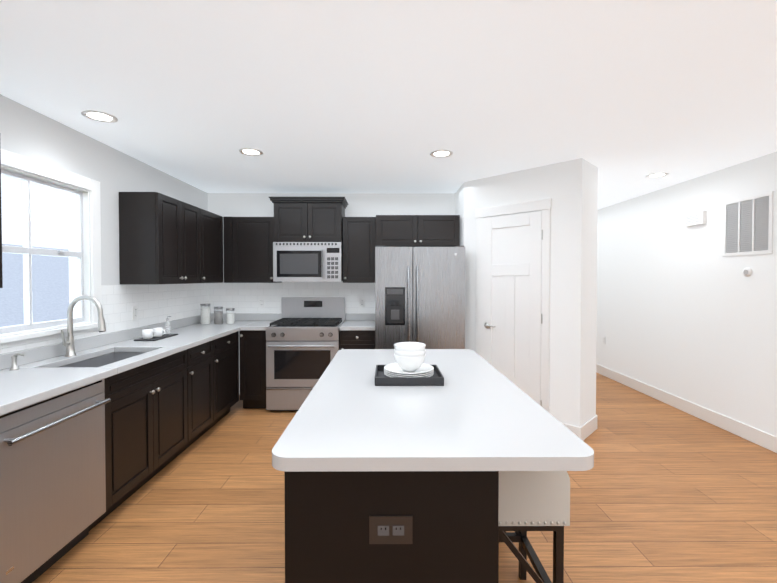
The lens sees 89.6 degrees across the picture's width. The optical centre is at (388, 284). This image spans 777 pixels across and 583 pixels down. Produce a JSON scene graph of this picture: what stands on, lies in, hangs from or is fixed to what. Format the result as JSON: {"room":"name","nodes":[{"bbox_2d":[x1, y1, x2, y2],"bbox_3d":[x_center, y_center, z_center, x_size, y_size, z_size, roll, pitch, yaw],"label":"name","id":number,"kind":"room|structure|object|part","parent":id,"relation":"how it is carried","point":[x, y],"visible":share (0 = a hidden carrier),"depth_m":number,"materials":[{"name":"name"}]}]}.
{"room":"kitchen","nodes":[
{"label":"kitchen","id":0,"kind":"room"},
{"bbox_2d":[0,94,207,353],"bbox_3d":[-2.253,0.175,1.037,0.150,2.455,7.750,0,1,0],"label":"wall","id":1,"kind":"structure","parent":0,"point":[24,131],"depth_m":2.96,"materials":[{"name":"paint"}]},
{"bbox_2d":[0,150,2,287],"bbox_3d":[-2.003,-0.350,1.495,0.347,0.750,0.780,0,1,0],"label":"upper cabinet","id":2,"kind":"object","parent":1,"relation":"attached to","point":[1,281],"visible":1,"depth_m":1.88,"materials":[{"name":"brown wood"}]},
{"bbox_2d":[0,148,107,348],"bbox_3d":[-2.233,-0.205,2.426,0.200,1.120,1.090,0,1,0],"label":"window","id":3,"kind":"structure","parent":1,"relation":"in","point":[91,230],"depth_m":2.69,"materials":[{"name":"white wood"}]},
{"bbox_2d":[0,283,207,353],"bbox_3d":[-2.181,0.194,2.713,0.006,0.375,4.100,0,1,0],"label":"tile backsplash","id":4,"kind":"structure","parent":1,"relation":"attached to","point":[157,303],"depth_m":3.50,"materials":[{"name":"white tile"}]},
{"bbox_2d":[132,306,137,319],"bbox_3d":[-2.177,0.245,3.364,0.007,0.115,0.070,0,1,0],"label":"outlet","id":5,"kind":"object","parent":4,"relation":"attached to","point":[135,313],"visible":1,"depth_m":3.36,"materials":[{"name":"white plastic"}]},
{"bbox_2d":[119,192,206,283],"bbox_3d":[-2.027,-0.383,3.556,0.317,0.750,0.773,0,1,0],"label":"upper cabinet","id":6,"kind":"object","parent":1,"relation":"attached to","point":[164,239],"depth_m":3.20,"materials":[{"name":"brown wood"}]},
{"bbox_2d":[203,209,222,282],"bbox_3d":[-2.030,-0.393,4.129,0.317,0.750,0.609,0,1,0],"label":"upper cabinet","id":7,"kind":"object","parent":1,"relation":"attached to","point":[213,222],"depth_m":4.21,"materials":[{"name":"brown wood"}]},
{"bbox_2d":[208,193,451,394],"bbox_3d":[-0.109,0.114,4.851,4.110,2.455,0.180,0,1,0],"label":"wall","id":8,"kind":"structure","parent":0,"point":[222,204],"depth_m":4.75,"materials":[{"name":"paint"}]},
{"bbox_2d":[208,283,374,312],"bbox_3d":[-1.154,0.161,4.764,2.018,0.375,0.006,0,1,0],"label":"tile backsplash","id":9,"kind":"structure","parent":8,"relation":"attached to","point":[244,297],"depth_m":4.76,"materials":[{"name":"white tile"}]},
{"bbox_2d":[259,298,264,307],"bbox_3d":[-1.543,0.223,4.756,0.070,0.115,0.007,0,1,0],"label":"outlet","id":10,"kind":"object","parent":9,"relation":"attached to","point":[261,302],"visible":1,"depth_m":4.75,"materials":[{"name":"white plastic"}]},
{"bbox_2d":[359,298,364,307],"bbox_3d":[-0.323,0.223,4.761,0.070,0.115,0.007,0,1,0],"label":"outlet","id":11,"kind":"object","parent":9,"relation":"attached to","point":[361,302],"visible":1,"depth_m":4.76,"materials":[{"name":"white plastic"}]},
{"bbox_2d":[223,217,375,282],"bbox_3d":[-1.006,-0.400,4.582,1.730,0.750,0.347,0,1,0],"label":"upper cabinet","id":12,"kind":"object","parent":8,"relation":"attached to","point":[248,249],"visible":0.9,"depth_m":4.44,"materials":[{"name":"brown wood"}]},
{"bbox_2d":[273,242,342,281],"bbox_3d":[-0.907,-0.259,4.535,0.758,0.440,0.444,0,1,0],"label":"over-the-range microwave","id":13,"kind":"object","parent":12,"relation":"attached to","point":[307,261],"visible":1,"depth_m":4.36,"materials":[{"name":"silver metal"}]},
{"bbox_2d":[269,197,347,242],"bbox_3d":[-0.907,-0.731,4.542,0.842,0.496,0.417,0,1,0],"label":"upper cabinet","id":14,"kind":"object","parent":8,"relation":"attached to","point":[308,219],"visible":0.98,"depth_m":4.38,"materials":[{"name":"brown wood"}]},
{"bbox_2d":[376,215,459,246],"bbox_3d":[0.323,-0.600,4.519,0.928,0.348,0.477,0,1,0],"label":"upper cabinet","id":15,"kind":"object","parent":8,"relation":"attached to","point":[417,230],"visible":0.96,"depth_m":4.31,"materials":[{"name":"brown wood"}]},
{"bbox_2d":[0,0,776,208],"bbox_3d":[0.492,-1.115,2.403,5.650,0.080,10.500,0,1,0],"label":"ceiling","id":16,"kind":"structure","parent":0,"point":[626,97],"depth_m":2.10,"materials":[{"name":"paint"}]},
{"bbox_2d":[81,110,117,122],"bbox_3d":[-1.844,-1.072,2.499,0.190,0.007,0.190,0,1,0],"label":"recessed light","id":17,"kind":"object","parent":16,"relation":"in","point":[99,116],"visible":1,"depth_m":2.50,"materials":[{"name":"white"}]},
{"bbox_2d":[239,148,262,155],"bbox_3d":[-1.125,-1.083,3.201,0.190,0.007,0.190,0,1,0],"label":"recessed light","id":18,"kind":"object","parent":16,"relation":"in","point":[250,151],"visible":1,"depth_m":3.20,"materials":[{"name":"white"}]},
{"bbox_2d":[430,150,452,157],"bbox_3d":[0.440,-1.084,3.242,0.190,0.007,0.190,0,1,0],"label":"recessed light","id":19,"kind":"object","parent":16,"relation":"in","point":[442,153],"visible":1,"depth_m":3.23,"materials":[{"name":"white"}]},
{"bbox_2d":[646,173,668,177],"bbox_3d":[2.690,-1.095,3.919,0.190,0.007,0.190,0,1,0],"label":"recessed light","id":20,"kind":"object","parent":16,"relation":"in","point":[655,175],"visible":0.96,"depth_m":3.92,"materials":[{"name":"white"}]},
{"bbox_2d":[32,372,776,582],"bbox_3d":[0.492,1.410,2.444,5.650,0.060,10.500,0,1,0],"label":"floor","id":21,"kind":"structure","parent":0,"point":[661,492],"depth_m":2.36,"materials":[{"name":"brown wood"}]},
{"bbox_2d":[0,379,110,582],"bbox_3d":[-1.839,0.957,1.861,0.646,0.864,0.622,0,1,0],"label":"dishwasher","id":22,"kind":"object","parent":21,"relation":"on","point":[52,483],"visible":0.88,"depth_m":1.82,"materials":[{"name":"silver metal"}]},
{"bbox_2d":[105,339,216,462],"bbox_3d":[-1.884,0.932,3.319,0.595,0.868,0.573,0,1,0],"label":"base cabinet","id":23,"kind":"object","parent":21,"relation":"on","point":[161,414],"depth_m":2.74,"materials":[{"name":"brown wood"}]},
{"bbox_2d":[217,331,238,421],"bbox_3d":[-1.886,0.924,3.826,0.595,0.868,0.678,0,1,0],"label":"base cabinet","id":24,"kind":"object","parent":21,"relation":"on","point":[228,345],"depth_m":3.87,"materials":[{"name":"brown wood"}]},
{"bbox_2d":[0,313,247,415],"bbox_3d":[-1.867,0.445,2.717,0.630,0.125,4.097,0,1,0],"label":"countertop","id":25,"kind":"structure","parent":24,"relation":"on","point":[38,375],"depth_m":2.46,"materials":[{"name":"white stone"}]},
{"bbox_2d":[9,353,25,369],"bbox_3d":[-2.082,0.429,2.197,0.081,0.091,0.040,0,1,0],"label":"soap dispenser","id":26,"kind":"object","parent":25,"relation":"on","point":[14,363],"visible":1,"depth_m":2.19,"materials":[{"name":"silver metal"}]},
{"bbox_2d":[61,295,105,356],"bbox_3d":[-1.998,0.269,2.561,0.264,0.400,0.099,0,1,0],"label":"faucet","id":27,"kind":"object","parent":25,"relation":"on","point":[68,343],"visible":1,"depth_m":2.57,"materials":[{"name":"silver metal"}]},
{"bbox_2d":[58,352,145,367],"bbox_3d":[-1.859,0.615,2.586,0.394,0.210,0.694,0,1,0],"label":"sink basin","id":28,"kind":"object","parent":25,"relation":"in","point":[103,360],"visible":0.04,"depth_m":2.83,"materials":[{"name":"silver metal"}]},
{"bbox_2d":[134,334,177,340],"bbox_3d":[-1.992,0.451,3.368,0.170,0.010,0.360,0,1,0],"label":"tray","id":29,"kind":"object","parent":25,"relation":"on","point":[157,338],"visible":0.73,"depth_m":3.26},
{"bbox_2d":[142,328,156,338],"bbox_3d":[-1.995,0.409,3.256,0.094,0.076,0.081,-1,1,-36],"label":"mug","id":30,"kind":"object","parent":29,"relation":"on","point":[152,333],"depth_m":3.23,"materials":[{"name":"white ceramic"}]},
{"bbox_2d":[157,327,165,336],"bbox_3d":[-1.971,0.408,3.356,0.094,0.076,0.081,-1,1,-36],"label":"mug","id":31,"kind":"object","parent":29,"relation":"on","point":[160,330],"depth_m":3.34,"materials":[{"name":"white ceramic"}]},
{"bbox_2d":[165,316,170,334],"bbox_3d":[-1.970,0.361,3.497,0.054,0.164,0.047,0,1,0],"label":"oil bottle","id":32,"kind":"object","parent":29,"relation":"on","point":[167,320],"visible":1,"depth_m":3.49,"materials":[{"name":"clear glass"}]},
{"bbox_2d":[200,303,210,324],"bbox_3d":[-2.042,0.326,4.366,0.106,0.229,0.104,0,1,0],"label":"canister","id":33,"kind":"object","parent":25,"relation":"on","point":[205,315],"visible":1,"depth_m":4.33,"materials":[{"name":"clear glass"}]},
{"bbox_2d":[214,306,222,323],"bbox_3d":[-1.907,0.343,4.387,0.098,0.194,0.096,0,1,0],"label":"canister","id":34,"kind":"object","parent":25,"relation":"on","point":[218,317],"visible":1,"depth_m":4.35,"materials":[{"name":"clear glass"}]},
{"bbox_2d":[226,308,234,323],"bbox_3d":[-1.782,0.352,4.407,0.092,0.174,0.090,0,1,0],"label":"canister","id":35,"kind":"object","parent":25,"relation":"on","point":[230,316],"visible":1,"depth_m":4.38,"materials":[{"name":"clear glass"}]},
{"bbox_2d":[239,330,266,407],"bbox_3d":[-1.442,0.914,4.470,0.298,0.868,0.604,0,1,0],"label":"base cabinet","id":36,"kind":"object","parent":21,"relation":"on","point":[252,351],"depth_m":4.17,"materials":[{"name":"brown wood"}]},
{"bbox_2d":[240,313,281,330],"bbox_3d":[-1.425,0.417,4.443,0.267,0.125,0.647,0,1,0],"label":"countertop","id":37,"kind":"structure","parent":36,"relation":"on","point":[254,321],"depth_m":4.75,"materials":[{"name":"white stone"}]},
{"bbox_2d":[265,297,344,410],"bbox_3d":[-0.907,0.753,4.409,0.766,1.190,0.726,0,1,0],"label":"range","id":38,"kind":"object","parent":21,"relation":"on","point":[302,341],"visible":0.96,"depth_m":4.11,"materials":[{"name":"silver metal"}]},
{"bbox_2d":[340,330,374,349],"bbox_3d":[-0.332,0.914,4.475,0.377,0.868,0.604,0,1,0],"label":"base cabinet","id":39,"kind":"object","parent":21,"relation":"on","point":[349,339],"depth_m":4.17,"materials":[{"name":"brown wood"}]},
{"bbox_2d":[339,313,374,329],"bbox_3d":[-0.333,0.417,4.456,0.379,0.125,0.632,0,1,0],"label":"countertop","id":40,"kind":"structure","parent":39,"relation":"on","point":[354,321],"depth_m":4.54,"materials":[{"name":"white stone"}]},
{"bbox_2d":[284,471,498,582],"bbox_3d":[-0.009,0.954,1.984,0.666,0.867,1.640,0,1,0],"label":"kitchen island","id":41,"kind":"object","parent":21,"relation":"on","point":[454,514],"visible":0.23,"depth_m":1.16,"materials":[{"name":"brown wood"}]},
{"bbox_2d":[369,516,412,543],"bbox_3d":[0.007,0.725,1.156,0.128,0.082,0.008,0,1,0],"label":"outlet","id":42,"kind":"object","parent":41,"relation":"attached to","point":[390,529],"visible":1,"depth_m":1.16,"materials":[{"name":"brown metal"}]},
{"bbox_2d":[272,349,593,471],"bbox_3d":[0.129,0.499,1.972,0.960,0.040,1.710,0,1,0],"label":"island countertop","id":43,"kind":"structure","parent":41,"relation":"on","point":[476,412],"depth_m":1.35,"materials":[{"name":"white stone"}]},
{"bbox_2d":[375,365,443,385],"bbox_3d":[0.099,0.458,1.997,0.330,0.040,0.280,0,1,0],"label":"serving tray","id":44,"kind":"object","parent":43,"relation":"on","point":[383,379],"visible":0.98,"depth_m":1.86,"materials":[{"name":"black wood"}]},
{"bbox_2d":[384,362,433,376],"bbox_3d":[0.103,0.445,1.996,0.256,0.050,0.256,0,1,0],"label":"plates","id":45,"kind":"object","parent":44,"relation":"on","point":[396,370],"visible":0.71,"depth_m":1.95,"materials":[{"name":"white ceramic"}]},
{"bbox_2d":[394,342,425,370],"bbox_3d":[0.108,0.370,1.995,0.164,0.132,0.164,0,1,0],"label":"bowls","id":46,"kind":"object","parent":45,"relation":"on","point":[409,356],"visible":1,"depth_m":1.94,"materials":[{"name":"white ceramic"}]},
{"bbox_2d":[375,246,464,348],"bbox_3d":[0.324,0.472,4.355,0.920,1.754,0.827,0,1,0],"label":"refrigerator","id":47,"kind":"object","parent":21,"relation":"on","point":[419,294],"visible":0.73,"depth_m":4.00,"materials":[{"name":"silver metal"}]},
{"bbox_2d":[498,526,563,582],"bbox_3d":[0.515,1.137,1.659,0.270,0.510,0.410,0,1,0],"label":"stool","id":48,"kind":"object","parent":21,"relation":"on","point":[525,550],"visible":0.31,"depth_m":1.46,"materials":[{"name":"metal"}]},
{"bbox_2d":[498,471,569,525],"bbox_3d":[0.515,0.764,1.653,0.313,0.234,0.452,0,1,0],"label":"seat","id":49,"kind":"object","parent":48,"relation":"on","point":[534,498],"visible":0.42,"depth_m":1.43,"materials":[{"name":"fabric"}]},
{"bbox_2d":[452,158,619,426],"bbox_3d":[1.377,0.103,5.527,1.146,2.455,4.300,0,1,0],"label":"wall","id":50,"kind":"structure","parent":0,"point":[585,238],"depth_m":3.56,"materials":[{"name":"paint"}]},
{"bbox_2d":[482,211,542,406],"bbox_3d":[1.191,0.334,3.813,0.644,2.023,0.623,1,1,45],"label":"pantry door","id":51,"kind":"structure","parent":50,"relation":"in","point":[511,281],"depth_m":3.79,"materials":[{"name":"white wood"}]},
{"bbox_3d":[1.199,0.323,3.805,0.456,1.660,0.425,0,1,0],"label":"pantry door handle","id":52,"kind":"part","parent":51,"relation":"part of","materials":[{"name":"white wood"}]},
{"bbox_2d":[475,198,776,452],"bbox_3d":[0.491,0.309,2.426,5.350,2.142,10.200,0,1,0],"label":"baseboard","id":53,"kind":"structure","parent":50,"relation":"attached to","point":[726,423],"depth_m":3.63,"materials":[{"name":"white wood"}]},
{"bbox_2d":[620,151,776,436],"bbox_3d":[3.242,0.152,2.435,0.150,2.455,10.500,0,1,0],"label":"wall","id":54,"kind":"structure","parent":0,"point":[654,290],"depth_m":3.94,"materials":[{"name":"paint"}]},
{"bbox_2d":[685,210,706,226],"bbox_3d":[3.139,-0.675,4.002,0.040,0.130,0.240,0,1,0],"label":"door chime","id":55,"kind":"object","parent":54,"relation":"attached to","point":[696,218],"visible":1,"depth_m":3.96,"materials":[{"name":"white plastic"}]},
{"bbox_2d":[743,268,751,276],"bbox_3d":[3.150,-0.111,3.438,0.023,0.080,0.080,0,1,0],"label":"thermostat","id":56,"kind":"object","parent":54,"relation":"attached to","point":[747,272],"visible":0.98,"depth_m":3.42,"materials":[{"name":"white plastic"}]},
{"bbox_2d":[723,191,773,256],"bbox_3d":[3.156,-0.517,3.449,0.011,0.510,0.470,0,1,0],"label":"air vent","id":57,"kind":"object","parent":54,"relation":"in","point":[747,225],"visible":1,"depth_m":3.42,"materials":[{"name":"white metal"}]},
{"label":"outside","id":58,"kind":"structure","parent":0,"visible":0},
{"bbox_3d":[-31.180,4.361,9.858,57.530,0.200,100.000,0,1,0],"label":"ground","id":59,"kind":"structure","parent":58,"visible":0},
{"bbox_2d":[0,244,68,326],"bbox_3d":[-9.187,1.667,7.908,8.200,5.250,14.700,0,1,0],"label":"house","id":60,"kind":"structure","parent":59,"relation":"on","point":[50,288],"depth_m":7.08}
]}

